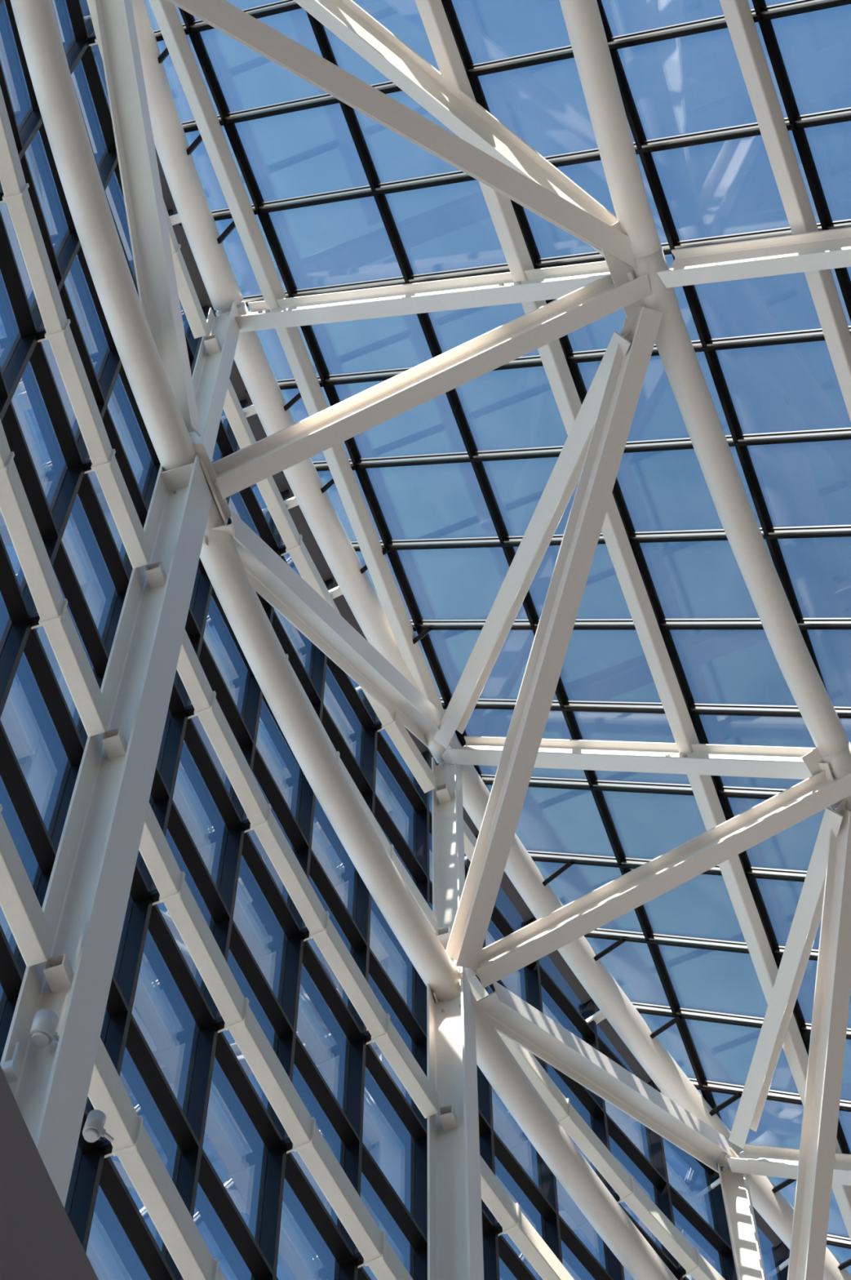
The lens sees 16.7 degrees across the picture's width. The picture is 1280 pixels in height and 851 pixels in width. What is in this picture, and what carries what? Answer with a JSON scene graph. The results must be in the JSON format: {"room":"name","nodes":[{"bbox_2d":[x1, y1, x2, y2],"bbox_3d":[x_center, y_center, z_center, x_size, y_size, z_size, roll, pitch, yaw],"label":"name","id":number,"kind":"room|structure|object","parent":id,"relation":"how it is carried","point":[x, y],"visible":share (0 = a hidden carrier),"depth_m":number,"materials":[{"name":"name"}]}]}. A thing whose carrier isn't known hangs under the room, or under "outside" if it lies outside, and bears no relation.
{"room":"glass-roofed atrium","nodes":[
{"label":"glass-roofed atrium","id":0,"kind":"room"},
{"bbox_2d":[0,1065,98,1279],"bbox_3d":[2.005,7.759,9.240,7.350,14.600,37.739,-25,-70,10],"label":"wall","id":1,"kind":"structure","parent":0,"point":[39,1241],"depth_m":14.71,"materials":[{"name":"grey paint"}]},
{"bbox_2d":[0,13,95,191],"bbox_3d":[-3.505,-3.346,22.670,0.180,18.590,0.050,-12,-69,5],"label":"mullion","id":2,"kind":"object","parent":1,"relation":"on","point":[33,121],"visible":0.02,"depth_m":26.15,"materials":[{"name":"black"}]},
{"bbox_2d":[0,147,118,421],"bbox_3d":[-3.222,-2.312,23.140,0.180,18.696,0.050,-14,-69,6],"label":"mullion","id":3,"kind":"object","parent":1,"relation":"on","point":[18,357],"visible":0.44,"depth_m":23.78,"materials":[{"name":"black metal"}]},
{"bbox_2d":[0,59,613,1279],"bbox_3d":[0.029,2.021,27.128,2.152,0.060,21.744,-26,-70,10],"label":"window","id":4,"kind":"structure","parent":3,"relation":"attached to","point":[224,697],"depth_m":26.89,"materials":[{"name":"black"}]},
{"bbox_2d":[51,0,733,1256],"bbox_3d":[0.027,0.730,30.359,2.152,0.060,21.744,-26,-70,10],"label":"window","id":5,"kind":"structure","parent":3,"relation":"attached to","point":[384,819],"depth_m":30.95,"materials":[{"name":"black"}]},
{"bbox_2d":[0,208,173,718],"bbox_3d":[-2.895,-1.282,23.587,0.180,18.762,0.050,-16,-69,6],"label":"mullion","id":6,"kind":"object","parent":1,"relation":"on","point":[15,637],"visible":0.56,"depth_m":22.64,"materials":[{"name":"black"}]},
{"bbox_2d":[0,305,208,1062],"bbox_3d":[-2.525,-0.257,24.011,0.180,18.787,0.050,-18,-69,7],"label":"mullion","id":7,"kind":"object","parent":1,"relation":"on","point":[41,882],"visible":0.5,"depth_m":20.77,"materials":[{"name":"black"}]},
{"bbox_2d":[0,453,213,1208],"bbox_3d":[-2.200,3.500,14.305,0.372,27.172,0.420,-16,-69,6],"label":"column","id":8,"kind":"structure","parent":1,"relation":"on","point":[85,904],"depth_m":19.61,"materials":[{"name":"white metal"}]},
{"bbox_2d":[0,1041,20,1084],"bbox_3d":[-2.401,2.422,16.689,0.130,0.360,0.100,-16,-69,6],"label":"clamp","id":9,"kind":"object","parent":8,"relation":"attached to","point":[10,1069],"visible":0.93,"depth_m":16.53,"materials":[{"name":"grey metal"}]},
{"bbox_2d":[0,804,53,967],"bbox_3d":[-3.239,-1.122,16.558,0.438,0.360,6.773,-12,-69,5],"label":"girt","id":10,"kind":"object","parent":8,"relation":"attached to","point":[20,906],"visible":1,"depth_m":17.55,"materials":[{"name":"beige paint"}]},
{"bbox_2d":[29,1008,59,1048],"bbox_3d":[-2.218,2.294,17.003,0.198,0.228,0.210,0,-68,0],"label":"spotlight","id":11,"kind":"object","parent":8,"relation":"attached to","point":[42,1033],"visible":0.98,"depth_m":16.94,"materials":[{"name":"grey metal"}]},
{"bbox_2d":[0,418,110,737],"bbox_3d":[-3.242,-2.413,19.788,0.438,0.360,6.773,-12,-69,5],"label":"girt","id":12,"kind":"object","parent":8,"relation":"attached to","point":[53,614],"visible":1,"depth_m":20.52,"materials":[{"name":"beige paint"}]},
{"bbox_2d":[0,85,151,568],"bbox_3d":[-3.244,-3.704,23.019,0.438,0.360,6.773,-12,-69,5],"label":"girt","id":13,"kind":"object","parent":8,"relation":"attached to","point":[15,192],"visible":1,"depth_m":23.43,"materials":[{"name":"beige paint"}]},
{"bbox_2d":[82,1109,113,1142],"bbox_3d":[-1.929,2.889,17.025,0.129,0.206,0.198,-22,-70,8],"label":"spotlight","id":14,"kind":"object","parent":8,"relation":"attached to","point":[93,1129],"visible":1,"depth_m":16.97,"materials":[{"name":"grey metal"}]},
{"bbox_2d":[10,0,195,471],"bbox_3d":[-2.995,-4.123,25.562,0.495,0.649,6.042,-13,-69,5],"label":"tube","id":15,"kind":"object","parent":8,"relation":"attached to","point":[36,21],"visible":0.98,"depth_m":25.72,"materials":[{"name":"white paint"}]},
{"bbox_2d":[93,0,201,436],"bbox_3d":[-2.880,-5.167,28.205,0.337,5.288,5.386,-13,-69,5],"label":"diagonal brace","id":16,"kind":"object","parent":15,"relation":"attached to","point":[157,284],"visible":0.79,"depth_m":27.78,"materials":[{"name":"white paint"}]},
{"bbox_2d":[86,0,208,338],"bbox_3d":[-3.249,-6.286,29.480,0.438,0.360,6.773,-12,-69,5],"label":"girt","id":17,"kind":"object","parent":16,"relation":"attached to","point":[192,307],"visible":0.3,"depth_m":30.37,"materials":[{"name":"beige paint"}]},
{"bbox_2d":[65,0,718,1173],"bbox_3d":[-0.979,-1.220,31.452,1.573,0.060,18.433,-23,-70,9],"label":"window","id":18,"kind":"structure","parent":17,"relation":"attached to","point":[74,8],"depth_m":32.09,"materials":[{"name":"black"}]},
{"bbox_3d":[-3.158,-5.004,26.245,1.700,0.360,6.600,0,-68,0],"label":"girt","id":19,"kind":"object","parent":16,"relation":"attached to","visible":0},
{"bbox_2d":[4,0,689,1279],"bbox_3d":[0.028,1.376,28.743,2.152,0.060,21.744,-26,-70,10],"label":"window","id":20,"kind":"structure","parent":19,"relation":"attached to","point":[670,1264],"depth_m":26.97,"materials":[{"name":"black"}]},
{"bbox_2d":[189,300,239,461],"bbox_3d":[-2.214,-2.533,29.341,0.290,5.853,0.295,-16,-69,6],"label":"beam","id":21,"kind":"structure","parent":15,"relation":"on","point":[211,373],"depth_m":29.89,"materials":[{"name":"white metal"}]},
{"bbox_2d":[131,0,243,310],"bbox_3d":[-2.960,-6.287,30.841,0.498,0.911,5.975,-13,-69,5],"label":"tube","id":22,"kind":"object","parent":21,"relation":"attached to","point":[171,142],"visible":0.85,"depth_m":31.45,"materials":[{"name":"white paint"}]},
{"bbox_2d":[192,443,461,1001],"bbox_3d":[-1.080,0.875,27.586,0.549,0.603,6.123,-22,-70,9],"label":"tube","id":23,"kind":"object","parent":8,"relation":"on","point":[222,562],"visible":0.94,"depth_m":27.59,"materials":[{"name":"white paint"}]},
{"bbox_2d":[203,511,453,747],"bbox_3d":[-0.869,0.038,30.232,0.360,5.822,5.264,-23,-70,9],"label":"diagonal brace","id":24,"kind":"object","parent":23,"relation":"attached to","point":[269,575],"visible":0.74,"depth_m":29.75,"materials":[{"name":"white paint"}]},
{"bbox_2d":[211,273,652,498],"bbox_3d":[0.059,-2.453,27.239,4.420,1.911,0.296,-19,-69,7],"label":"diagonal brace","id":25,"kind":"object","parent":8,"relation":"attached to","point":[260,460],"visible":1,"depth_m":27.18,"materials":[{"name":"white paint"}]},
{"bbox_2d":[64,398,248,1253],"bbox_3d":[-2.111,0.762,24.410,0.180,18.771,0.050,-20,-70,8],"label":"mullion","id":26,"kind":"object","parent":1,"relation":"on","point":[82,1197],"visible":0.61,"depth_m":20.79,"materials":[{"name":"black metal"}]},
{"bbox_2d":[161,489,289,1279],"bbox_3d":[-1.656,1.773,24.783,0.180,18.714,0.050,-23,-70,9],"label":"mullion","id":27,"kind":"object","parent":1,"relation":"on","point":[185,1177],"visible":0.61,"depth_m":22.04,"materials":[{"name":"black metal"}]},
{"bbox_2d":[250,578,333,1279],"bbox_3d":[-1.159,2.773,25.131,0.180,18.617,0.050,-25,-70,9],"label":"mullion","id":28,"kind":"object","parent":1,"relation":"on","point":[268,1228],"visible":0.61,"depth_m":24.27,"materials":[{"name":"black metal"}]},
{"bbox_2d":[334,692,377,1279],"bbox_3d":[-0.620,3.763,25.453,0.180,18.479,0.050,-27,-71,10],"label":"mullion","id":29,"kind":"object","parent":1,"relation":"on","point":[351,1156],"visible":0.44,"depth_m":25.68,"materials":[{"name":"black metal"}]},
{"bbox_2d":[409,751,430,1279],"bbox_3d":[-0.042,4.740,25.748,0.180,18.302,0.050,-29,-71,11],"label":"mullion","id":30,"kind":"object","parent":1,"relation":"on","point":[419,1153],"visible":0.56,"depth_m":27.61,"materials":[{"name":"black metal"}]},
{"bbox_2d":[466,834,500,1279],"bbox_3d":[0.575,5.702,26.016,0.180,18.084,0.050,-31,-71,12],"label":"mullion","id":31,"kind":"object","parent":1,"relation":"on","point":[491,1241],"visible":0.38,"depth_m":27.83,"materials":[{"name":"black metal"}]},
{"bbox_2d":[578,999,625,1279],"bbox_3d":[1.924,7.579,26.468,0.180,17.530,0.050,-35,-72,13],"label":"mullion","id":32,"kind":"object","parent":1,"relation":"on","point":[614,1267],"visible":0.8,"depth_m":31.88,"materials":[{"name":"black metal"}]},
{"bbox_2d":[645,1080,683,1279],"bbox_3d":[2.653,8.490,26.652,0.180,17.194,0.050,-38,-73,14],"label":"mullion","id":33,"kind":"object","parent":1,"relation":"on","point":[655,1143],"visible":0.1,"depth_m":32.66,"materials":[{"name":"black"}]},
{"bbox_2d":[704,1163,737,1279],"bbox_3d":[3.417,9.382,26.808,0.180,16.821,0.050,-40,-73,14],"label":"mullion","id":34,"kind":"object","parent":1,"relation":"on","point":[720,1221],"visible":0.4,"depth_m":33.45,"materials":[{"name":"black metal"}]},
{"bbox_2d":[772,1241,789,1279],"bbox_3d":[4.215,10.252,26.935,0.180,16.409,0.050,-42,-74,15],"label":"mullion","id":35,"kind":"object","parent":1,"relation":"on","point":[780,1253],"visible":0.8,"depth_m":34.25,"materials":[{"name":"black metal"}]},
{"bbox_2d":[0,366,427,1251],"bbox_3d":[0.031,3.312,23.898,2.152,0.060,21.744,-26,-70,10],"label":"window","id":36,"kind":"structure","parent":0,"point":[64,572],"depth_m":23.32,"materials":[{"name":"black"}]},
{"bbox_2d":[520,917,563,1265],"bbox_3d":[1.231,6.649,26.256,0.180,17.826,0.050,-33,-72,12],"label":"mullion","id":37,"kind":"object","parent":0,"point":[551,1232],"visible":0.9,"depth_m":29.25,"materials":[{"name":"black"}]},
{"bbox_2d":[720,0,850,421],"bbox_3d":[3.192,-4.575,26.114,0.328,0.297,10.334,-18,-69,7],"label":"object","id":38,"kind":"structure","parent":0,"point":[740,20],"depth_m":26.16,"materials":[{"name":"white paint"}]},
{"bbox_2d":[657,226,850,287],"bbox_3d":[3.394,-3.502,26.220,2.586,2.364,0.281,-20,-70,8],"label":"cross beam","id":39,"kind":"structure","parent":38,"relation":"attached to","point":[828,249],"depth_m":26.52,"materials":[{"name":"white metal"}]},
{"bbox_3d":[-0.983,-14.137,10.356,7.151,32.926,22.080,0,-68,0],"label":"wall","id":40,"kind":"structure","parent":0,"visible":0},
{"bbox_2d":[154,144,790,1271],"bbox_3d":[0.248,-0.105,32.159,2.647,3.979,23.954,-26,-70,10],"label":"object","id":41,"kind":"object","parent":40,"relation":"attached to","point":[299,519],"visible":0.29,"depth_m":33.69,"materials":[{"name":"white metal"}]},
{"label":"floor","id":42,"kind":"structure","parent":0,"visible":0},
{"bbox_2d":[426,966,484,1279],"bbox_3d":[0.258,8.398,16.124,0.365,26.912,0.420,-16,-69,6],"label":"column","id":43,"kind":"structure","parent":42,"relation":"on","point":[455,1215],"depth_m":25.83,"materials":[{"name":"white metal"}]},
{"bbox_2d":[88,1036,226,1279],"bbox_3d":[-1.171,4.598,18.845,0.354,0.360,5.338,-24,-70,9],"label":"girt","id":44,"kind":"object","parent":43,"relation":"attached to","point":[133,1146],"visible":0.87,"depth_m":18.25,"materials":[{"name":"beige paint"}]},
{"bbox_2d":[0,924,176,1279],"bbox_3d":[0.035,5.248,19.052,2.152,0.060,21.744,-26,-70,10],"label":"window","id":45,"kind":"structure","parent":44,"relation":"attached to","point":[112,1184],"depth_m":18.34,"materials":[{"name":"black"}]},
{"bbox_2d":[138,802,413,1279],"bbox_3d":[-1.173,3.307,22.076,0.354,0.360,5.338,-24,-70,9],"label":"girt","id":46,"kind":"object","parent":43,"relation":"attached to","point":[172,890],"visible":0.97,"depth_m":21.91,"materials":[{"name":"beige paint"}]},
{"bbox_2d":[0,533,371,1279],"bbox_3d":[0.032,3.958,22.282,2.152,0.060,21.744,-26,-70,10],"label":"window","id":47,"kind":"structure","parent":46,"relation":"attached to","point":[11,593],"depth_m":21.67,"materials":[{"name":"black"}]},
{"bbox_3d":[-3.661,-2.408,18.800,0.256,1.739,1.151,0,-68,0],"label":"window","id":48,"kind":"structure","parent":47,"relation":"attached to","visible":0},
{"bbox_2d":[0,720,278,1279],"bbox_3d":[0.034,4.603,20.667,2.152,0.060,21.744,-26,-70,10],"label":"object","id":49,"kind":"structure","parent":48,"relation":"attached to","point":[12,776],"depth_m":20.00,"materials":[{"name":"black"}]},
{"bbox_2d":[176,628,438,1118],"bbox_3d":[-1.175,2.016,25.306,0.354,0.360,5.338,-24,-70,9],"label":"girt","id":50,"kind":"object","parent":43,"relation":"attached to","point":[320,928],"visible":0.97,"depth_m":25.24,"materials":[{"name":"beige paint"}]},
{"bbox_2d":[0,210,537,1279],"bbox_3d":[0.030,2.667,25.513,2.152,0.060,21.744,-26,-70,10],"label":"window","id":51,"kind":"structure","parent":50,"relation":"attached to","point":[9,268],"depth_m":24.86,"materials":[{"name":"black"}]},
{"bbox_2d":[431,756,468,1003],"bbox_3d":[0.241,2.455,30.939,0.290,5.634,0.295,-16,-69,6],"label":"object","id":52,"kind":"structure","parent":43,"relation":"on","point":[447,812],"depth_m":31.44,"materials":[{"name":"white paint"}]},
{"bbox_2d":[222,378,435,793],"bbox_3d":[-1.180,-0.566,31.767,0.354,0.360,5.338,-24,-70,9],"label":"girt","id":53,"kind":"object","parent":52,"relation":"attached to","point":[294,544],"visible":0.52,"depth_m":31.52,"materials":[{"name":"beige paint"}]},
{"bbox_2d":[254,590,436,933],"bbox_3d":[-1.178,0.725,28.537,0.354,0.360,5.338,-24,-70,9],"label":"girt","id":54,"kind":"object","parent":52,"relation":"attached to","point":[423,904],"visible":0.17,"depth_m":29.03,"materials":[{"name":"beige paint"}]},
{"bbox_2d":[463,819,477,862],"bbox_3d":[0.440,2.230,32.885,0.140,0.320,0.580,-30,-71,11],"label":"girt","id":55,"kind":"object","parent":52,"relation":"attached to","point":[470,840],"visible":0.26,"depth_m":32.78,"materials":[{"name":"beige paint"}]},
{"bbox_2d":[447,736,834,780],"bbox_3d":[2.287,1.263,31.331,4.294,3.884,0.212,-20,-70,8],"label":"cross beam","id":56,"kind":"structure","parent":52,"relation":"attached to","point":[724,760],"depth_m":31.10,"materials":[{"name":"white metal"}]},
{"bbox_2d":[415,0,850,1240],"bbox_3d":[2.542,0.368,30.701,0.272,0.364,21.649,-18,-69,7],"label":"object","id":57,"kind":"structure","parent":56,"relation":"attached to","point":[455,76],"depth_m":30.36,"materials":[{"name":"white paint"}]},
{"bbox_2d":[154,0,302,41],"bbox_3d":[0.521,-6.464,27.583,8.472,7.584,0.119,-19,-69,8],"label":"bar","id":58,"kind":"object","parent":57,"relation":"attached to","point":[283,6],"visible":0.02,"depth_m":29.81,"materials":[{"name":"black"}]},
{"bbox_2d":[178,106,850,225],"bbox_3d":[1.144,-4.664,28.381,8.608,7.705,0.119,-19,-69,8],"label":"bar","id":59,"kind":"object","parent":57,"relation":"attached to","point":[840,115],"visible":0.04,"depth_m":28.12,"materials":[{"name":"black"}]},
{"bbox_2d":[182,0,850,133],"bbox_3d":[0.824,-5.564,27.990,8.558,7.661,0.119,-19,-69,8],"label":"bar","id":60,"kind":"object","parent":57,"relation":"attached to","point":[798,6],"visible":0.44,"depth_m":27.53,"materials":[{"name":"black"}]},
{"bbox_2d":[210,218,850,310],"bbox_3d":[1.481,-3.764,28.754,8.622,7.718,0.119,-19,-69,8],"label":"bar","id":61,"kind":"object","parent":57,"relation":"attached to","point":[594,256],"visible":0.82,"depth_m":29.36,"materials":[{"name":"black"}]},
{"bbox_2d":[306,10,722,1120],"bbox_3d":[0.702,-1.515,31.356,0.113,0.227,18.554,-18,-69,7],"label":"bar","id":62,"kind":"object","parent":61,"relation":"attached to","point":[318,28],"visible":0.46,"depth_m":31.35,"materials":[{"name":"black metal"}]},
{"bbox_2d":[596,0,828,693],"bbox_3d":[3.992,0.404,29.508,0.113,0.252,22.935,-18,-69,7],"label":"bar","id":63,"kind":"object","parent":61,"relation":"attached to","point":[637,128],"visible":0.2,"depth_m":28.16,"materials":[{"name":"black metal"}]},
{"bbox_2d":[751,0,850,321],"bbox_3d":[5.272,0.407,28.195,0.113,0.252,22.935,-18,-69,7],"label":"bar","id":64,"kind":"object","parent":61,"relation":"attached to","point":[766,24],"visible":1,"depth_m":26.14,"materials":[{"name":"black metal"}]},
{"bbox_2d":[244,325,850,392],"bbox_3d":[1.834,-2.863,29.111,8.601,7.699,0.119,-19,-69,8],"label":"bar","id":65,"kind":"object","parent":57,"relation":"attached to","point":[812,335],"visible":0.53,"depth_m":29.17,"materials":[{"name":"black"}]},
{"bbox_2d":[281,427,850,473],"bbox_3d":[2.203,-1.963,29.450,8.545,7.649,0.119,-19,-69,8],"label":"bar","id":66,"kind":"object","parent":57,"relation":"attached to","point":[841,433],"visible":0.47,"depth_m":30.25,"materials":[{"name":"black"}]},
{"bbox_2d":[319,524,850,552],"bbox_3d":[2.589,-1.063,29.772,8.453,7.567,0.119,-19,-69,8],"label":"bar","id":67,"kind":"object","parent":57,"relation":"attached to","point":[835,531],"visible":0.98,"depth_m":29.96,"materials":[{"name":"black"}]},
{"bbox_2d":[360,617,850,630],"bbox_3d":[2.992,-0.163,30.078,8.325,7.453,0.119,-19,-69,8],"label":"bar","id":68,"kind":"object","parent":57,"relation":"attached to","point":[738,623],"visible":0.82,"depth_m":30.79,"materials":[{"name":"black"}]},
{"bbox_2d":[479,773,786,799],"bbox_3d":[3.849,1.638,30.636,7.961,7.128,0.119,-19,-69,8],"label":"bar","id":69,"kind":"object","parent":57,"relation":"attached to","point":[537,782],"visible":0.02,"depth_m":32.11,"materials":[{"name":"black"}]},
{"bbox_2d":[440,697,850,718],"bbox_3d":[3.412,0.738,30.366,8.162,7.307,0.119,-19,-69,8],"label":"bar","id":70,"kind":"object","parent":57,"relation":"attached to","point":[486,704],"visible":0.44,"depth_m":31.27,"materials":[{"name":"black"}]},
{"bbox_2d":[441,0,850,1154],"bbox_3d":[2.454,-0.274,30.547,0.113,0.243,21.389,-18,-69,7],"label":"bar","id":71,"kind":"object","parent":57,"relation":"attached to","point":[448,6],"visible":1,"depth_m":30.39,"materials":[{"name":"black metal"}]},
{"bbox_2d":[526,849,807,882],"bbox_3d":[4.303,2.539,30.888,7.724,6.916,0.119,-19,-69,8],"label":"bar","id":72,"kind":"object","parent":57,"relation":"attached to","point":[782,874],"visible":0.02,"depth_m":32.91,"materials":[{"name":"black"}]},
{"bbox_2d":[584,928,818,960],"bbox_3d":[4.776,3.439,31.122,7.448,6.669,0.119,-19,-69,8],"label":"bar","id":73,"kind":"object","parent":57,"relation":"attached to","point":[599,933],"visible":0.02,"depth_m":32.98,"materials":[{"name":"black"}]},
{"bbox_2d":[631,1001,850,1039],"bbox_3d":[5.266,4.340,31.337,7.133,6.388,0.119,-19,-69,8],"label":"bar","id":74,"kind":"object","parent":57,"relation":"attached to","point":[642,1007],"visible":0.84,"depth_m":33.34,"materials":[{"name":"black"}]},
{"bbox_2d":[687,1076,850,1112],"bbox_3d":[5.776,5.240,31.534,6.777,6.071,0.119,-19,-69,8],"label":"bar","id":75,"kind":"object","parent":57,"relation":"attached to","point":[784,1096],"visible":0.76,"depth_m":33.42,"materials":[{"name":"black"}]},
{"bbox_2d":[826,1233,850,1249],"bbox_3d":[6.854,7.042,31.864,5.939,5.322,0.119,-19,-69,8],"label":"bar","id":76,"kind":"object","parent":57,"relation":"attached to","point":[833,1240],"visible":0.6,"depth_m":33.89,"materials":[{"name":"black"}]},
{"bbox_2d":[470,770,850,987],"bbox_3d":[2.392,2.318,28.886,4.195,1.755,0.259,-20,-70,8],"label":"diagonal brace","id":77,"kind":"object","parent":56,"relation":"attached to","point":[674,868],"visible":1,"depth_m":28.83,"materials":[{"name":"white paint"}]},
{"bbox_2d":[801,742,850,811],"bbox_3d":[5.011,2.755,29.796,0.496,0.769,4.068,-28,-71,10],"label":"tube","id":78,"kind":"object","parent":56,"relation":"attached to","point":[840,762],"visible":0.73,"depth_m":29.29,"materials":[{"name":"white paint"}]},
{"bbox_2d":[601,221,849,755],"bbox_3d":[2.942,-1.440,28.464,0.553,0.532,5.910,-20,-70,8],"label":"tube","id":79,"kind":"object","parent":78,"relation":"attached to","point":[676,349],"visible":0.98,"depth_m":28.43,"materials":[{"name":"white paint"}]},
{"bbox_2d":[167,0,637,268],"bbox_3d":[-0.765,-4.995,26.068,6.742,2.366,0.298,32,-72,-12],"label":"diagonal brace","id":80,"kind":"object","parent":79,"relation":"attached to","point":[223,15],"visible":0.94,"depth_m":26.30,"materials":[{"name":"white paint"}]},
{"bbox_2d":[235,260,636,332],"bbox_3d":[0.040,-3.529,29.810,4.584,4.145,0.226,-19,-69,7],"label":"cross beam","id":81,"kind":"structure","parent":79,"relation":"attached to","point":[557,282],"depth_m":29.81,"materials":[{"name":"white metal"}]},
{"bbox_2d":[148,0,448,714],"bbox_3d":[-1.679,-3.943,31.620,0.319,0.306,11.805,-18,-69,7],"label":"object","id":82,"kind":"structure","parent":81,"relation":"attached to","point":[172,30],"depth_m":31.78,"materials":[{"name":"white paint"}]},
{"bbox_2d":[217,220,235,244],"bbox_3d":[-2.137,-4.492,31.676,0.070,0.282,0.530,37,-73,-14],"label":"prop","id":83,"kind":"object","parent":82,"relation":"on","point":[231,227],"visible":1,"depth_m":31.69,"materials":[{"name":"black metal"}]},
{"bbox_2d":[178,7,487,786],"bbox_3d":[-1.222,-3.206,31.983,0.113,0.204,14.689,-18,-69,7],"label":"bar","id":84,"kind":"object","parent":82,"relation":"attached to","point":[196,37],"visible":0.77,"depth_m":31.95,"materials":[{"name":"black metal"}]},
{"bbox_2d":[293,0,617,256],"bbox_3d":[-0.743,-6.078,28.546,6.762,3.716,0.349,33,-72,-12],"label":"diagonal brace","id":85,"kind":"object","parent":79,"relation":"attached to","point":[468,119],"visible":0.82,"depth_m":28.23,"materials":[{"name":"white paint"}]},
{"bbox_2d":[433,329,631,748],"bbox_3d":[1.119,-0.939,30.541,0.327,3.846,6.239,15,-69,-6],"label":"diagonal brace","id":86,"kind":"object","parent":79,"relation":"attached to","point":[564,478],"visible":0.9,"depth_m":30.51,"materials":[{"name":"white paint"}]},
{"bbox_2d":[560,0,662,257],"bbox_3d":[1.226,-6.359,26.428,0.366,0.613,6.086,-16,-69,6],"label":"tube","id":87,"kind":"object","parent":79,"relation":"attached to","point":[583,18],"visible":1,"depth_m":26.99,"materials":[{"name":"white paint"}]},
{"bbox_2d":[728,796,848,1149],"bbox_3d":[3.933,3.685,31.370,0.335,2.691,5.499,5,-68,-2],"label":"diagonal brace","id":88,"kind":"object","parent":78,"relation":"attached to","point":[808,914],"visible":0.98,"depth_m":31.33,"materials":[{"name":"white paint"}]},
{"bbox_2d":[787,808,850,1279],"bbox_3d":[4.057,4.287,29.381,0.337,2.073,4.959,5,-68,-2],"label":"diagonal brace","id":89,"kind":"object","parent":78,"relation":"attached to","point":[833,990],"visible":1,"depth_m":29.36,"materials":[{"name":"white paint"}]},
{"bbox_2d":[480,1155,573,1279],"bbox_3d":[2.152,7.050,27.320,0.417,0.360,6.495,-35,-72,13],"label":"girt","id":90,"kind":"object","parent":43,"relation":"attached to","point":[512,1221],"visible":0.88,"depth_m":26.56,"materials":[{"name":"beige paint"}]},
{"bbox_2d":[445,306,663,968],"bbox_3d":[1.224,-0.001,28.089,0.314,1.968,6.517,15,-69,-6],"label":"diagonal brace","id":91,"kind":"object","parent":43,"relation":"attached to","point":[627,375],"visible":1,"depth_m":28.04,"materials":[{"name":"white paint"}]},
{"bbox_2d":[448,989,677,1279],"bbox_3d":[2.090,6.036,29.026,0.513,1.241,6.407,-35,-72,13],"label":"tube","id":92,"kind":"object","parent":43,"relation":"attached to","point":[495,1060],"visible":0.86,"depth_m":28.77,"materials":[{"name":"white paint"}]},
{"bbox_2d":[717,1163,767,1279],"bbox_3d":[3.591,7.119,31.623,0.290,4.982,0.250,-16,-69,6],"label":"beam","id":93,"kind":"structure","parent":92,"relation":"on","point":[744,1233],"depth_m":32.78,"materials":[{"name":"white metal"}]},
{"bbox_2d":[467,968,724,1279],"bbox_3d":[2.150,5.759,30.550,0.417,0.360,6.495,-35,-72,13],"label":"girt","id":94,"kind":"object","parent":93,"relation":"attached to","point":[693,1264],"visible":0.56,"depth_m":30.35,"materials":[{"name":"beige paint"}]},
{"bbox_2d":[723,1146,850,1279],"bbox_3d":[5.229,7.939,33.777,5.083,2.205,0.446,42,-74,-15],"label":"tube","id":95,"kind":"object","parent":93,"relation":"attached to","point":[775,1209],"visible":0.59,"depth_m":33.87,"materials":[{"name":"white paint"}]},
{"bbox_2d":[438,744,742,1166],"bbox_3d":[1.837,3.683,33.858,0.481,1.743,5.890,-34,-72,13],"label":"tube","id":96,"kind":"object","parent":95,"relation":"attached to","point":[521,868],"visible":0.67,"depth_m":33.88,"materials":[{"name":"white paint"}]},
{"bbox_2d":[215,301,462,763],"bbox_3d":[-1.005,-1.143,32.946,0.490,0.823,5.811,-24,-70,9],"label":"tube","id":97,"kind":"object","parent":96,"relation":"attached to","point":[255,371],"visible":0.73,"depth_m":32.86,"materials":[{"name":"white paint"}]},
{"bbox_2d":[542,860,573,886],"bbox_3d":[1.531,2.712,33.662,0.070,0.282,0.531,37,-73,-14],"label":"prop","id":98,"kind":"object","parent":96,"relation":"attached to","point":[570,864],"visible":1,"depth_m":33.63,"materials":[{"name":"black metal"}]},
{"bbox_2d":[593,937,625,961],"bbox_3d":[2.138,3.603,33.751,0.069,0.280,0.519,39,-73,-14],"label":"prop","id":99,"kind":"object","parent":96,"relation":"attached to","point":[605,952],"visible":1,"depth_m":33.72,"materials":[{"name":"black metal"}]},
{"bbox_2d":[649,1014,681,1039],"bbox_3d":[2.799,4.512,33.797,0.069,0.281,0.528,37,-73,-14],"label":"prop","id":100,"kind":"object","parent":96,"relation":"attached to","point":[676,1020],"visible":1,"depth_m":33.76,"materials":[{"name":"black metal"}]},
{"bbox_2d":[709,1092,742,1116],"bbox_3d":[3.495,5.415,33.803,0.070,0.282,0.532,37,-73,-13],"label":"prop","id":101,"kind":"object","parent":96,"relation":"attached to","point":[735,1097],"visible":0.89,"depth_m":33.77,"materials":[{"name":"black metal"}]},
{"bbox_2d":[726,1143,850,1186],"bbox_3d":[5.052,5.925,32.215,3.368,3.051,0.238,-24,-70,9],"label":"cross beam","id":102,"kind":"structure","parent":95,"relation":"attached to","point":[756,1159],"depth_m":33.28,"materials":[{"name":"white metal"}]},
{"bbox_2d":[476,982,739,1173],"bbox_3d":[2.053,4.799,31.265,0.318,4.431,5.507,-32,-72,12],"label":"diagonal brace","id":103,"kind":"object","parent":43,"relation":"attached to","point":[512,1016],"visible":0.88,"depth_m":30.86,"materials":[{"name":"white paint"}]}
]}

